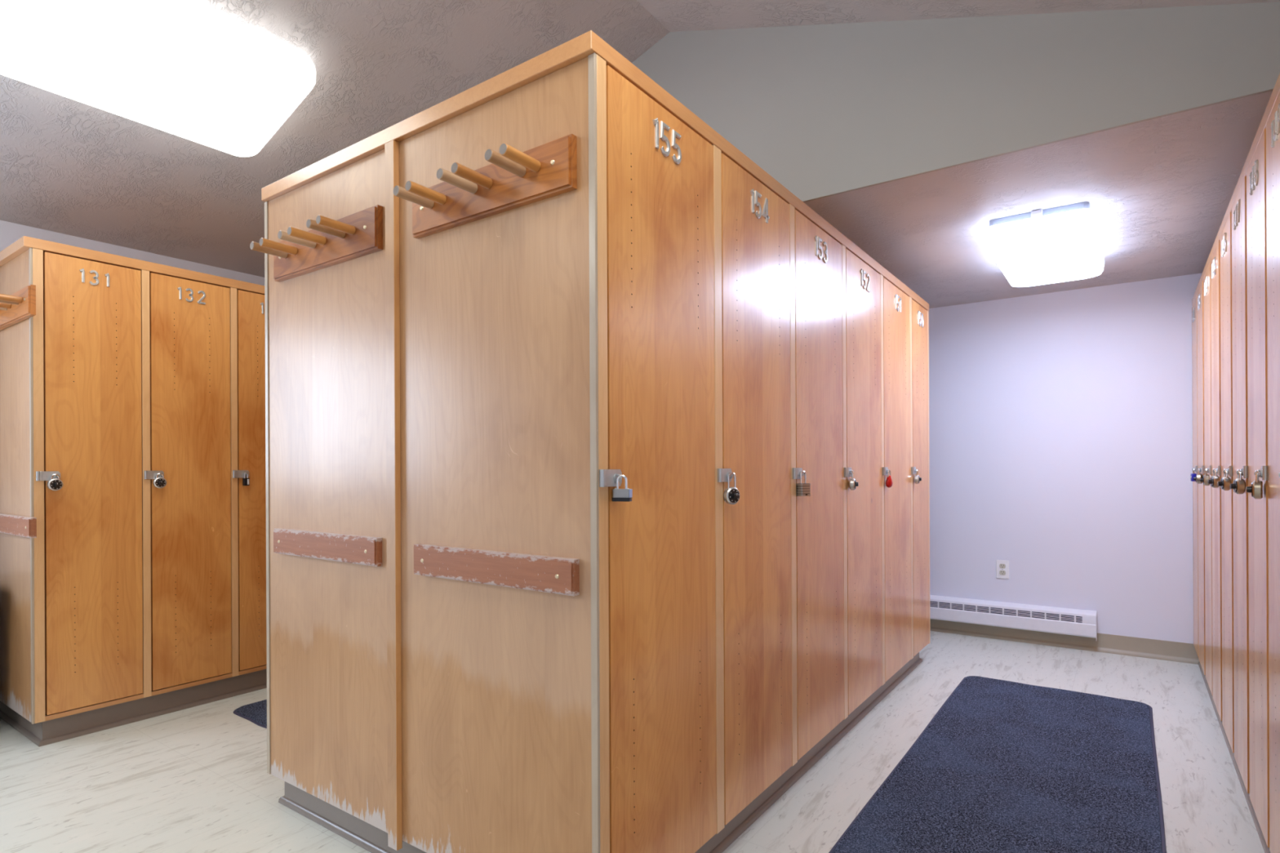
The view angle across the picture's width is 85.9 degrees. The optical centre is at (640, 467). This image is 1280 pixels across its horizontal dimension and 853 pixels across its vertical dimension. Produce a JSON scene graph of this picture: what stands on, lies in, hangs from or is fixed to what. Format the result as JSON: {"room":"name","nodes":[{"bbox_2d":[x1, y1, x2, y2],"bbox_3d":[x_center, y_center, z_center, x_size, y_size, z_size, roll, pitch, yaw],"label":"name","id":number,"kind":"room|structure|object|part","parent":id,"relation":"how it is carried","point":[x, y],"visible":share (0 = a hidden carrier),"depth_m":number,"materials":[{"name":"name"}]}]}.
{"room":"changing room","nodes":[
{"label":"changing room","id":0,"kind":"room"},
{"bbox_2d":[0,220,264,285],"bbox_3d":[-2.580,0.011,3.021,0.150,2.157,7.025,0,0,35],"label":"wall","id":1,"kind":"structure","parent":0,"point":[10,233],"depth_m":3.13,"materials":[{"name":"white paint"}]},
{"bbox_2d":[0,631,1264,852],"bbox_3d":[-0.628,1.030,1.641,4.925,0.100,7.025,0,0,35],"label":"floor","id":2,"kind":"structure","parent":0,"point":[194,780],"depth_m":2.18,"materials":[{"name":"tile"}]},
{"bbox_2d":[0,247,143,724],"bbox_3d":[-2.287,0.065,2.717,0.663,1.666,0.334,0,0,35],"label":"locker","id":3,"kind":"object","parent":2,"relation":"on","point":[71,604],"visible":1,"depth_m":2.52,"materials":[{"name":"brown wood"}]},
{"bbox_3d":[-2.394,0.065,2.595,0.631,1.666,0.004,0,0,35],"label":"panel","id":4,"kind":"part","parent":3,"relation":"part of","materials":[{"name":"brown wood"}]},
{"bbox_2d":[0,284,35,330],"bbox_3d":[-2.308,-0.574,2.458,0.486,0.102,0.110,0,0,35],"label":"peg rack","id":5,"kind":"object","parent":3,"relation":"attached to","point":[19,306],"visible":1,"depth_m":2.39,"materials":[{"name":"brown wood"}]},
{"bbox_2d":[0,513,36,537],"bbox_3d":[-2.284,0.208,2.498,0.488,0.069,0.021,0,0,35],"label":"rail","id":6,"kind":"object","parent":3,"relation":"attached to","point":[15,525],"visible":1,"depth_m":2.42,"materials":[{"name":"brown wood"}]},
{"bbox_2d":[47,474,63,490],"bbox_3d":[-2.076,0.052,2.440,0.029,0.060,0.043,0,0,31],"label":"padlock","id":7,"kind":"object","parent":3,"relation":"attached to","point":[55,484],"visible":1,"depth_m":2.43,"materials":[{"name":"silver metal"}]},
{"bbox_3d":[-2.067,0.061,2.435,0.010,0.015,0.016,0,0,31],"label":"knob","id":8,"kind":"part","parent":7,"relation":"part of","materials":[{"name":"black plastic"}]},
{"bbox_3d":[-2.028,0.056,2.557,0.018,1.641,0.290,0,0,35],"label":"door","id":9,"kind":"part","parent":3,"relation":"part of","materials":[{"name":"brown wood"}]},
{"bbox_3d":[-2.026,0.888,2.556,0.020,0.016,0.298,0,0,35],"label":"rail","id":10,"kind":"part","parent":3,"relation":"part of","materials":[{"name":"brown wood"}]},
{"bbox_2d":[0,235,264,294],"bbox_3d":[-1.929,-0.788,3.247,0.650,0.036,1.651,0,0,35],"label":"trim","id":11,"kind":"structure","parent":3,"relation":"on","point":[24,243],"depth_m":2.61,"materials":[{"name":"brown wood"}]},
{"bbox_2d":[0,669,266,746],"bbox_3d":[-1.922,0.941,3.260,0.632,0.090,1.593,0,0,35],"label":"plinth","id":12,"kind":"object","parent":2,"relation":"on","point":[54,731],"visible":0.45,"depth_m":2.67,"materials":[{"name":"rubber"}]},
{"bbox_2d":[140,269,232,697],"bbox_3d":[-2.097,0.064,2.986,0.663,1.666,0.324,0,0,35],"label":"locker","id":13,"kind":"object","parent":2,"relation":"on","point":[185,324],"visible":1,"depth_m":2.79,"materials":[{"name":"brown wood"}]},
{"bbox_2d":[152,473,166,488],"bbox_3d":[-1.889,0.051,2.704,0.029,0.060,0.043,0,0,39],"label":"padlock","id":14,"kind":"object","parent":13,"relation":"attached to","point":[158,482],"visible":1,"depth_m":2.70,"materials":[{"name":"silver metal"}]},
{"bbox_3d":[-1.838,0.887,2.821,0.020,0.016,0.298,0,0,35],"label":"rail","id":15,"kind":"part","parent":13,"relation":"part of","materials":[{"name":"brown wood"}]},
{"bbox_2d":[228,287,266,676],"bbox_3d":[-1.910,0.063,3.250,0.663,1.666,0.324,0,0,35],"label":"locker","id":16,"kind":"object","parent":2,"relation":"on","point":[247,310],"visible":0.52,"depth_m":2.99,"materials":[{"name":"brown wood"}]},
{"bbox_2d":[242,472,249,485],"bbox_3d":[-1.705,0.050,2.971,0.016,0.057,0.023,0,0,29],"label":"padlock","id":17,"kind":"object","parent":16,"relation":"attached to","point":[246,482],"visible":1,"depth_m":2.96,"materials":[{"name":"silver metal"}]},
{"bbox_3d":[-1.651,0.887,3.085,0.020,0.016,0.298,0,0,35],"label":"rail","id":18,"kind":"part","parent":16,"relation":"part of","materials":[{"name":"brown wood"}]},
{"bbox_2d":[233,699,266,728],"bbox_3d":[-0.778,0.976,3.438,0.692,0.008,2.122,0,0,35],"label":"floor mat","id":19,"kind":"object","parent":2,"relation":"on","point":[255,713],"visible":0.12,"depth_m":2.74,"materials":[{"name":"carpet"}]},
{"bbox_2d":[264,139,402,850],"bbox_3d":[-0.072,0.063,2.894,0.638,1.684,2.668,0,0,35],"label":"locker","id":20,"kind":"object","parent":2,"relation":"on","point":[333,462],"depth_m":1.79,"materials":[{"name":"brown wood"}]},
{"bbox_2d":[249,204,382,282],"bbox_3d":[-0.861,-0.583,1.774,0.492,0.106,0.110,0,0,35],"label":"peg rack","id":21,"kind":"object","parent":20,"relation":"attached to","point":[329,242],"visible":1,"depth_m":1.75,"materials":[{"name":"brown wood"}]},
{"bbox_3d":[-0.839,0.207,1.815,0.491,0.069,0.021,0,0,35],"label":"bumper rail","id":22,"kind":"part","parent":20,"relation":"part of","materials":[{"name":"brown wood"}]},
{"bbox_2d":[261,30,928,311],"bbox_3d":[0.176,-0.798,2.723,1.235,0.036,2.667,0,0,35],"label":"trim","id":23,"kind":"structure","parent":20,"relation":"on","point":[580,47],"depth_m":1.57,"materials":[{"name":"brown wood"}]},
{"bbox_2d":[399,53,716,852],"bbox_3d":[-0.196,0.055,1.647,0.638,1.666,0.455,0,0,35],"label":"locker","id":24,"kind":"object","parent":2,"relation":"on","point":[554,349],"visible":1,"depth_m":1.44,"materials":[{"name":"brown wood"}]},
{"bbox_2d":[393,133,577,238],"bbox_3d":[-0.352,-0.583,1.413,0.485,0.101,0.110,0,0,35],"label":"peg rack","id":25,"kind":"object","parent":24,"relation":"attached to","point":[514,179],"visible":1,"depth_m":1.40,"materials":[{"name":"brown wood"}]},
{"bbox_3d":[-0.339,0.056,1.476,0.604,1.666,0.004,0,0,35],"label":"panel","id":26,"kind":"part","parent":24,"relation":"part of","materials":[{"name":"brown wood"}]},
{"bbox_2d":[413,543,579,595],"bbox_3d":[-0.322,0.211,1.449,0.486,0.069,0.021,0,0,35],"label":"rail","id":27,"kind":"object","parent":24,"relation":"attached to","point":[546,574],"visible":1,"depth_m":1.41,"materials":[{"name":"brown wood"}]},
{"bbox_2d":[612,474,632,502],"bbox_3d":[-0.035,0.039,1.322,0.036,0.052,0.021,0,0,15],"label":"padlock","id":28,"kind":"object","parent":24,"relation":"attached to","point":[625,495],"visible":1,"depth_m":1.31,"materials":[{"name":"silver metal"}]},
{"bbox_3d":[0.053,0.054,1.494,0.018,1.657,0.412,0,0,35],"label":"door","id":29,"kind":"part","parent":24,"relation":"part of","materials":[{"name":"brown wood"}]},
{"bbox_2d":[278,652,922,852],"bbox_3d":[0.174,0.931,2.727,1.193,0.090,2.591,0,0,35],"label":"plinth","id":30,"kind":"object","parent":2,"relation":"on","point":[355,830],"visible":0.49,"depth_m":1.93,"materials":[{"name":"rubber"}]},
{"bbox_2d":[712,144,791,834],"bbox_3d":[0.068,0.053,2.019,0.636,1.666,0.456,0,0,35],"label":"locker","id":31,"kind":"object","parent":2,"relation":"on","point":[751,222],"visible":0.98,"depth_m":1.81,"materials":[{"name":"brown wood"}]},
{"bbox_2d":[723,472,739,504],"bbox_3d":[0.228,0.051,1.692,0.043,0.080,0.029,0,0,-33],"label":"padlock","id":32,"kind":"object","parent":31,"relation":"attached to","point":[731,495],"visible":1,"depth_m":1.69,"materials":[{"name":"silver metal"}]},
{"bbox_3d":[0.233,0.070,1.684,0.016,0.015,0.010,0,0,-33],"label":"knob","id":33,"kind":"part","parent":32,"relation":"part of","materials":[{"name":"black plastic"}]},
{"bbox_2d":[788,203,844,766],"bbox_3d":[0.333,0.052,2.392,0.636,1.666,0.456,0,0,35],"label":"locker","id":34,"kind":"object","parent":2,"relation":"on","point":[815,258],"visible":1,"depth_m":2.19,"materials":[{"name":"brown wood"}]},
{"bbox_2d":[795,471,810,496],"bbox_3d":[0.490,0.048,2.069,0.040,0.075,0.026,0,0,-35],"label":"padlock","id":35,"kind":"object","parent":34,"relation":"attached to","point":[802,489],"visible":1,"depth_m":2.06,"materials":[{"name":"silver metal"}]},
{"bbox_2d":[840,244,882,719],"bbox_3d":[0.597,0.051,2.765,0.636,1.666,0.456,0,0,35],"label":"locker","id":36,"kind":"object","parent":2,"relation":"on","point":[861,284],"visible":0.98,"depth_m":2.57,"materials":[{"name":"brown wood"}]},
{"bbox_2d":[849,470,858,490],"bbox_3d":[0.759,0.045,2.440,0.029,0.072,0.043,0,0,23],"label":"padlock","id":37,"kind":"object","parent":36,"relation":"attached to","point":[853,484],"visible":1,"depth_m":2.43,"materials":[{"name":"silver metal"}]},
{"bbox_2d":[879,273,911,685],"bbox_3d":[0.861,0.050,3.138,0.636,1.666,0.456,0,0,35],"label":"locker","id":38,"kind":"object","parent":2,"relation":"on","point":[895,304],"visible":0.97,"depth_m":2.94,"materials":[{"name":"brown wood"}]},
{"bbox_2d":[885,469,893,488],"bbox_3d":[1.018,0.045,2.815,0.043,0.075,0.024,0,0,-45],"label":"padlock","id":39,"kind":"object","parent":38,"relation":"attached to","point":[889,482],"visible":1,"depth_m":2.81,"materials":[{"name":"red metal"}]},
{"bbox_2d":[909,296,930,659],"bbox_3d":[1.099,0.048,3.474,0.636,1.666,0.366,0,0,35],"label":"locker","id":40,"kind":"object","parent":2,"relation":"on","point":[919,316],"visible":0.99,"depth_m":3.29,"materials":[{"name":"brown wood"}]},
{"bbox_2d":[914,469,921,484],"bbox_3d":[1.287,0.041,3.186,0.029,0.070,0.043,0,0,27],"label":"padlock","id":41,"kind":"object","parent":40,"relation":"attached to","point":[917,478],"visible":1,"depth_m":3.18,"materials":[{"name":"silver metal"}]},
{"bbox_2d":[828,675,1166,852],"bbox_3d":[1.154,0.967,2.092,0.698,0.008,2.232,0,0,35],"label":"floor mat","id":42,"kind":"object","parent":2,"relation":"on","point":[1002,766],"visible":1,"depth_m":2.10,"materials":[{"name":"carpet"}]},
{"bbox_2d":[1191,296,1198,657],"bbox_3d":[2.853,0.040,3.092,0.595,1.666,0.319,0,0,35],"label":"locker","id":43,"kind":"object","parent":2,"relation":"on","point":[1194,341],"visible":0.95,"depth_m":3.25,"materials":[{"name":"brown wood"}]},
{"bbox_2d":[1190,467,1196,481],"bbox_3d":[2.552,0.032,3.174,0.020,0.063,0.034,0,0,30],"label":"padlock","id":44,"kind":"object","parent":43,"relation":"attached to","point":[1193,474],"visible":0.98,"depth_m":3.16,"materials":[{"name":"blue metal"}]},
{"bbox_2d":[1196,280,1205,675],"bbox_3d":[2.668,0.041,2.831,0.596,1.666,0.319,0,0,35],"label":"locker","id":45,"kind":"object","parent":2,"relation":"on","point":[1200,324],"visible":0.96,"depth_m":2.97,"materials":[{"name":"brown wood"}]},
{"bbox_2d":[1193,467,1202,484],"bbox_3d":[2.365,0.035,2.917,0.043,0.068,0.029,0,0,-43],"label":"padlock","id":46,"kind":"object","parent":45,"relation":"attached to","point":[1199,475],"visible":0.94,"depth_m":2.90,"materials":[{"name":"silver metal"}]},
{"bbox_2d":[1203,262,1212,694],"bbox_3d":[2.483,0.042,2.570,0.595,1.666,0.319,0,0,35],"label":"locker","id":47,"kind":"object","parent":2,"relation":"on","point":[1206,280],"visible":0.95,"depth_m":2.73,"materials":[{"name":"brown wood"}]},
{"bbox_2d":[1200,468,1209,485],"bbox_3d":[2.179,0.036,2.656,0.029,0.068,0.043,0,0,38],"label":"padlock","id":48,"kind":"object","parent":47,"relation":"attached to","point":[1206,477],"visible":1,"depth_m":2.64,"materials":[{"name":"silver metal"}]},
{"bbox_2d":[1210,240,1222,720],"bbox_3d":[2.298,0.043,2.310,0.597,1.666,0.319,0,0,35],"label":"locker","id":49,"kind":"object","parent":2,"relation":"on","point":[1215,259],"visible":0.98,"depth_m":2.46,"materials":[{"name":"brown wood"}]},
{"bbox_2d":[1207,468,1219,488],"bbox_3d":[1.994,0.037,2.394,0.029,0.068,0.043,0,0,24],"label":"padlock","id":50,"kind":"object","parent":49,"relation":"attached to","point":[1213,481],"visible":0.98,"depth_m":2.38,"materials":[{"name":"silver metal"}]},
{"bbox_2d":[1219,212,1234,752],"bbox_3d":[2.113,0.044,2.049,0.596,1.666,0.319,0,0,35],"label":"locker","id":51,"kind":"object","parent":2,"relation":"on","point":[1226,357],"visible":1,"depth_m":2.19,"materials":[{"name":"brown wood"}]},
{"bbox_2d":[1217,468,1231,490],"bbox_3d":[1.809,0.038,2.134,0.029,0.068,0.043,0,0,27],"label":"padlock","id":52,"kind":"object","parent":51,"relation":"attached to","point":[1224,483],"visible":0.98,"depth_m":2.12,"materials":[{"name":"silver metal"}]},
{"bbox_2d":[1198,662,1270,852],"bbox_3d":[2.229,0.921,2.171,0.565,0.090,2.534,0,0,35],"label":"plinth","id":53,"kind":"object","parent":2,"relation":"on","point":[1266,849],"visible":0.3,"depth_m":2.13,"materials":[{"name":"rubber"}]},
{"bbox_2d":[1231,176,1249,795],"bbox_3d":[1.929,0.044,1.789,0.596,1.666,0.319,0,0,35],"label":"locker","id":54,"kind":"object","parent":2,"relation":"on","point":[1239,209],"visible":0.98,"depth_m":1.93,"materials":[{"name":"brown wood"}]},
{"bbox_2d":[1229,469,1245,493],"bbox_3d":[1.625,0.039,1.873,0.029,0.068,0.043,0,0,28],"label":"padlock","id":55,"kind":"object","parent":54,"relation":"attached to","point":[1238,486],"visible":1,"depth_m":1.86,"materials":[{"name":"silver metal"}]},
{"bbox_3d":[1.616,0.051,1.877,0.010,0.015,0.016,0,0,28],"label":"knob","id":56,"kind":"part","parent":55,"relation":"part of","materials":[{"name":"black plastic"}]},
{"bbox_2d":[1246,124,1270,851],"bbox_3d":[1.744,0.045,1.528,0.595,1.666,0.319,0,0,35],"label":"locker","id":57,"kind":"object","parent":2,"relation":"on","point":[1256,173],"visible":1,"depth_m":1.67,"materials":[{"name":"brown wood"}]},
{"bbox_2d":[1246,470,1262,498],"bbox_3d":[1.441,0.040,1.613,0.029,0.068,0.043,0,0,43],"label":"padlock","id":58,"kind":"object","parent":57,"relation":"attached to","point":[1256,488],"visible":1,"depth_m":1.60,"materials":[{"name":"silver metal"}]},
{"bbox_3d":[1.434,0.052,1.620,0.010,0.015,0.016,0,0,43],"label":"knob","id":59,"kind":"part","parent":58,"relation":"part of","materials":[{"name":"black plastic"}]},
{"bbox_2d":[1266,90,1279,852],"bbox_3d":[1.558,0.046,1.265,0.595,1.666,0.323,0,0,35],"label":"locker","id":60,"kind":"object","parent":2,"relation":"on","point":[1273,121],"visible":1,"depth_m":1.50,"materials":[{"name":"brown wood"}]},
{"bbox_2d":[1191,72,1279,306],"bbox_3d":[2.206,-0.808,2.162,0.583,0.036,2.580,0,0,35],"label":"board","id":61,"kind":"object","parent":60,"relation":"on","point":[1276,90],"visible":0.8,"depth_m":1.85,"materials":[{"name":"brown wood"}]},
{"bbox_2d":[0,0,1279,308],"bbox_3d":[-0.683,-1.432,1.579,4.925,1.018,6.875,0,0,35],"label":"ceiling","id":62,"kind":"structure","parent":0,"point":[69,166],"depth_m":2.58,"materials":[{"name":"white paint"}]},
{"bbox_2d":[0,0,315,156],"bbox_3d":[-1.701,-1.338,2.111,0.542,0.233,1.220,0,0,35],"label":"ceiling light","id":63,"kind":"object","parent":62,"relation":"attached to","point":[188,69],"visible":1,"depth_m":2.23,"materials":[{"name":"white plastic"}]},
{"bbox_2d":[982,201,1104,286],"bbox_3d":[1.693,-0.901,2.860,0.376,0.090,0.850,0,0,35],"label":"ceiling light","id":64,"kind":"object","parent":62,"relation":"attached to","point":[1064,243],"visible":1,"depth_m":2.65,"materials":[{"name":"white plastic"}]},
{"bbox_2d":[631,1,1279,202],"bbox_3d":[0.143,-1.357,2.743,4.625,0.835,0.012,0,0,35],"label":"wall header","id":65,"kind":"structure","parent":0,"point":[828,109],"depth_m":2.17,"materials":[{"name":"white paint"}]},
{"bbox_2d":[928,272,1202,644],"bbox_3d":[1.355,-0.038,4.445,4.925,2.216,0.150,0,0,35],"label":"wall","id":66,"kind":"structure","parent":0,"point":[1060,423],"depth_m":3.68,"materials":[{"name":"paint"}]},
{"bbox_2d":[995,560,1008,578],"bbox_3d":[2.037,0.573,3.868,0.065,0.104,0.007,0,0,35],"label":"wall outlet","id":67,"kind":"object","parent":66,"relation":"attached to","point":[1002,566],"visible":1,"depth_m":3.87,"materials":[{"name":"white plastic"}]},
{"bbox_2d":[999,564,1005,568],"bbox_3d":[2.035,0.554,3.866,0.031,0.025,0.002,0,0,35],"label":"receptacle","id":68,"kind":"object","parent":67,"relation":"attached to","point":[1001,566],"depth_m":3.87,"materials":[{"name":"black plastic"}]},
{"bbox_2d":[999,570,1005,574],"bbox_3d":[2.035,0.591,3.866,0.031,0.025,0.002,0,0,35],"label":"receptacle","id":69,"kind":"object","parent":67,"relation":"attached to","point":[1001,572],"depth_m":3.87,"materials":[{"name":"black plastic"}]},
{"bbox_2d":[929,595,1097,639],"bbox_3d":[1.718,0.830,4.057,1.624,0.145,0.068,0,0,35],"label":"baseboard heater","id":70,"kind":"object","parent":66,"relation":"attached to","point":[1068,621],"visible":0.51,"depth_m":3.78,"materials":[{"name":"white metal"}]},
{"bbox_2d":[930,618,1199,664],"bbox_3d":[1.093,0.924,4.532,4.089,0.095,0.017,0,0,35],"label":"baseboard","id":71,"kind":"structure","parent":66,"relation":"attached to","point":[1182,652],"depth_m":3.63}
]}

